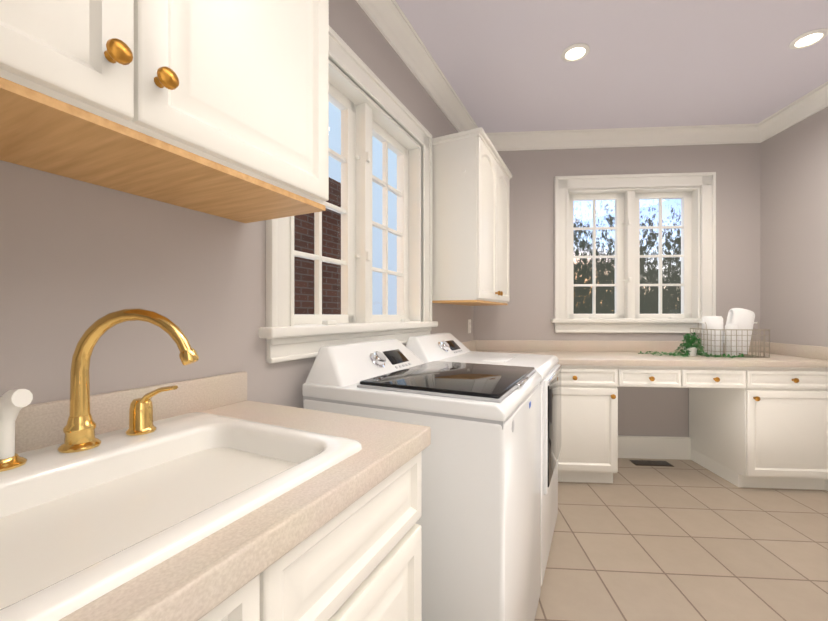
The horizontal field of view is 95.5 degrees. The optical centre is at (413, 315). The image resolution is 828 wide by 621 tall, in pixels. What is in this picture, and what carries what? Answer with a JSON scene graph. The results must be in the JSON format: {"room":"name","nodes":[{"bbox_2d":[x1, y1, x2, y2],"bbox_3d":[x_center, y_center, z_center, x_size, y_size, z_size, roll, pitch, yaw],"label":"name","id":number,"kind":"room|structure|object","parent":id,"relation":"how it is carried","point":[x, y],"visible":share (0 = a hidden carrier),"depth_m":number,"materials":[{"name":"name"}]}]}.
{"room":"laundry room","nodes":[
{"label":"laundry room","id":0,"kind":"room"},
{"bbox_2d":[0,0,473,407],"bbox_3d":[-0.419,-0.175,1.384,0.001,2.730,4.215,0,0,26],"label":"wall","id":1,"kind":"structure","parent":0,"point":[78,258],"depth_m":0.91,"materials":[{"name":"grey paint"}]},
{"bbox_2d":[0,372,247,451],"bbox_3d":[-0.826,0.217,0.538,0.020,0.088,1.380,0,0,26],"label":"backsplash","id":2,"kind":"structure","parent":1,"relation":"attached to","point":[21,425],"depth_m":0.80,"materials":[{"name":"beige stone"}]},
{"bbox_2d":[0,0,328,222],"bbox_3d":[-0.584,-0.755,0.674,0.331,0.912,0.940,0,0,26],"label":"upper cabinet","id":3,"kind":"object","parent":1,"relation":"attached to","point":[219,108],"visible":1,"depth_m":0.68,"materials":[{"name":"white paint"}]},
{"bbox_2d":[259,26,437,362],"bbox_3d":[-0.245,-0.494,1.846,0.220,1.305,1.356,0,0,26],"label":"window","id":4,"kind":"structure","parent":1,"relation":"in","point":[365,101],"depth_m":1.81,"materials":[{"name":"white paint"}]},
{"bbox_2d":[468,319,470,332],"bbox_3d":[0.467,0.092,3.150,0.009,0.115,0.070,0,0,26],"label":"electrical outlet plate","id":5,"kind":"object","parent":1,"relation":"attached to","point":[469,325],"visible":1,"depth_m":3.14,"materials":[{"name":"white plastic"}]},
{"bbox_2d":[432,127,511,305],"bbox_3d":[0.452,-0.609,2.719,0.365,1.056,0.894,0,0,26],"label":"upper cabinet","id":6,"kind":"object","parent":1,"relation":"attached to","point":[471,175],"visible":0.94,"depth_m":2.37,"materials":[{"name":"white paint"}]},
{"bbox_2d":[356,0,827,150],"bbox_3d":[1.412,-1.480,0.969,3.649,0.118,5.105,0,0,26],"label":"crown molding","id":7,"kind":"structure","parent":1,"relation":"attached to","point":[390,21],"depth_m":2.96,"materials":[{"name":"white paint"}]},
{"bbox_2d":[396,0,827,132],"bbox_3d":[1.412,-1.540,0.969,3.649,0.001,5.105,0,0,26],"label":"ceiling","id":8,"kind":"structure","parent":0,"point":[503,65],"depth_m":2.26,"materials":[{"name":"grey paint"}]},
{"bbox_2d":[561,43,589,61],"bbox_3d":[0.944,-1.533,2.200,0.154,0.011,0.154,0,0,26],"label":"recessed light","id":9,"kind":"object","parent":8,"relation":"in","point":[575,52],"visible":1,"depth_m":2.20,"materials":[{"name":"white paint"}]},
{"bbox_2d":[789,28,827,48],"bbox_3d":[2.195,-1.533,2.091,0.154,0.011,0.154,0,0,26],"label":"recessed light","id":10,"kind":"object","parent":8,"relation":"in","point":[809,38],"visible":1,"depth_m":2.08,"materials":[{"name":"white paint"}]},
{"bbox_2d":[474,143,759,436],"bbox_3d":[1.689,-0.175,3.186,2.169,2.730,0.889,0,0,26],"label":"wall","id":11,"kind":"structure","parent":0,"point":[526,312],"depth_m":3.17,"materials":[{"name":"grey paint"}]},
{"bbox_2d":[474,340,757,351],"bbox_3d":[1.692,0.259,3.173,2.329,0.090,0.020,0,0,4],"label":"backsplash","id":12,"kind":"structure","parent":11,"relation":"attached to","point":[479,345],"depth_m":3.18,"materials":[{"name":"beige stone"}]},
{"bbox_2d":[551,172,715,332],"bbox_3d":[1.850,-0.517,3.225,1.346,1.330,0.220,0,0,4],"label":"window","id":13,"kind":"structure","parent":11,"relation":"in","point":[695,193],"depth_m":3.20,"materials":[{"name":"white paint"}]},
{"bbox_2d":[534,458,827,620],"bbox_3d":[0.750,1.190,1.300,3.944,0.001,3.900,0,0,4],"label":"floor","id":14,"kind":"structure","parent":0,"point":[685,540],"depth_m":1.90,"materials":[{"name":"tile"}]},
{"bbox_2d":[140,408,430,620],"bbox_3d":[-0.460,0.746,0.604,0.616,0.890,0.924,0,0,26],"label":"base cabinet","id":15,"kind":"object","parent":14,"relation":"on","point":[366,564],"depth_m":0.62,"materials":[{"name":"white paint"}]},
{"bbox_2d":[60,405,395,620],"bbox_3d":[-0.553,0.261,0.402,0.630,0.001,1.380,0,0,26],"label":"countertop","id":16,"kind":"structure","parent":15,"relation":"on","point":[141,597],"depth_m":0.45,"materials":[{"name":"beige stone"}]},
{"bbox_2d":[0,408,371,620],"bbox_3d":[-0.461,0.356,0.602,0.533,0.215,0.590,0,0,26],"label":"sink","id":17,"kind":"object","parent":16,"relation":"in","point":[83,516],"depth_m":0.60,"materials":[{"name":"white ceramic"}]},
{"bbox_2d":[0,308,198,471],"bbox_3d":[-0.549,0.117,0.669,0.236,0.261,0.262,0,0,26],"label":"faucet","id":18,"kind":"object","parent":17,"relation":"on","point":[80,447],"depth_m":0.69,"materials":[{"name":"gold metal"}]},
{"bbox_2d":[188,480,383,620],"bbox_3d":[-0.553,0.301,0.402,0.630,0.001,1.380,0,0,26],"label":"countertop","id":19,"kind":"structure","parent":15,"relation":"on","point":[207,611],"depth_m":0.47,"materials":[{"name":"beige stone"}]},
{"bbox_2d":[302,339,541,620],"bbox_3d":[0.077,0.651,1.444,0.700,1.078,0.685,0,0,26],"label":"washer","id":20,"kind":"object","parent":14,"relation":"on","point":[479,521],"visible":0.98,"depth_m":1.08,"materials":[{"name":"white metal"}]},
{"bbox_2d":[406,333,561,585],"bbox_3d":[0.401,0.651,2.070,0.721,1.078,0.685,0,0,26],"label":"dryer","id":21,"kind":"object","parent":14,"relation":"on","point":[448,347],"visible":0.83,"depth_m":1.92,"materials":[{"name":"white metal"}]},
{"bbox_2d":[558,364,621,482],"bbox_3d":[1.130,0.767,2.907,0.600,0.846,0.599,0,0,4],"label":"base cabinet","id":22,"kind":"object","parent":14,"relation":"on","point":[591,444],"depth_m":2.61,"materials":[{"name":"white paint"}]},
{"bbox_2d":[629,460,673,466],"bbox_3d":[1.905,1.186,3.021,0.290,0.007,0.110,0,0,4],"label":"floor vent","id":23,"kind":"object","parent":14,"relation":"in","point":[648,463],"visible":1,"depth_m":3.01,"materials":[{"name":"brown metal"}]},
{"bbox_2d":[622,368,685,387],"bbox_3d":[1.637,0.420,2.870,0.417,0.151,0.599,0,0,4],"label":"drawer","id":24,"kind":"object","parent":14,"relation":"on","point":[631,377],"depth_m":2.58,"materials":[{"name":"white paint"}]},
{"bbox_2d":[686,368,745,391],"bbox_3d":[2.053,0.420,2.840,0.417,0.151,0.599,0,0,4],"label":"drawer","id":25,"kind":"object","parent":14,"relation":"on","point":[697,379],"depth_m":2.55,"materials":[{"name":"white paint"}]},
{"bbox_2d":[686,368,827,489],"bbox_3d":[2.546,0.767,2.804,0.571,0.846,0.599,0,0,4],"label":"base cabinet","id":26,"kind":"object","parent":14,"relation":"on","point":[758,422],"depth_m":2.52,"materials":[{"name":"white paint"}]},
{"bbox_2d":[468,348,827,367],"bbox_3d":[1.537,0.324,2.879,2.596,0.040,0.630,0,0,4],"label":"countertop","id":27,"kind":"structure","parent":26,"relation":"on","point":[603,359],"depth_m":2.59,"materials":[{"name":"beige stone"}]},
{"bbox_2d":[638,332,743,357],"bbox_3d":[2.067,0.214,2.793,0.711,0.179,0.302,0,0,4],"label":"ivy","id":28,"kind":"object","parent":27,"relation":"on","point":[689,349],"visible":1,"depth_m":2.80,"materials":[{"name":"green plant"}]},
{"bbox_2d":[690,322,769,357],"bbox_3d":[2.379,0.176,2.850,0.383,0.255,0.277,0,0,4],"label":"wire basket","id":29,"kind":"object","parent":27,"relation":"on","point":[747,346],"visible":0.56,"depth_m":2.73,"materials":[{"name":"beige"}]},
{"bbox_2d":[702,308,754,355],"bbox_3d":[2.384,0.121,2.826,0.345,0.355,0.210,0,0,4],"label":"towels","id":30,"kind":"object","parent":29,"relation":"in","point":[739,318],"visible":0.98,"depth_m":2.81,"materials":[{"name":"white fabric"}]},
{"bbox_2d":[760,107,827,346],"bbox_3d":[2.716,-0.175,1.157,1.480,2.730,3.608,0,0,26],"label":"wall","id":31,"kind":"structure","parent":0,"point":[793,234],"depth_m":2.79,"materials":[{"name":"grey paint"}]},
{"bbox_2d":[759,341,827,359],"bbox_3d":[2.821,0.259,2.775,0.020,0.090,0.610,0,0,4],"label":"backsplash","id":32,"kind":"structure","parent":31,"relation":"attached to","point":[815,352],"depth_m":2.75,"materials":[{"name":"beige stone"}]},
{"bbox_2d":[825,479,827,490],"bbox_3d":[1.412,1.115,0.970,3.649,0.150,5.105,0,0,26],"label":"baseboard","id":33,"kind":"structure","parent":31,"relation":"attached to","point":[826,484],"depth_m":2.55,"materials":[{"name":"white paint"}]},
{"label":"outside","id":34,"kind":"structure","parent":0,"visible":0},
{"bbox_2d":[294,103,396,314],"bbox_3d":[-1.422,-1.311,4.307,0.001,7.000,9.000,0,0,26],"label":"window glass","id":35,"kind":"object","parent":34,"point":[333,273],"depth_m":5.05,"materials":[{"name":"clear glass"}]},
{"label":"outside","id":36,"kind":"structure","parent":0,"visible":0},
{"bbox_2d":[574,199,680,313],"bbox_3d":[2.378,-2.812,8.149,15.000,10.000,0.001,0,0,4],"label":"window glass","id":37,"kind":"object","parent":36,"point":[581,265],"depth_m":7.97,"materials":[{"name":"clear glass"}]}
]}

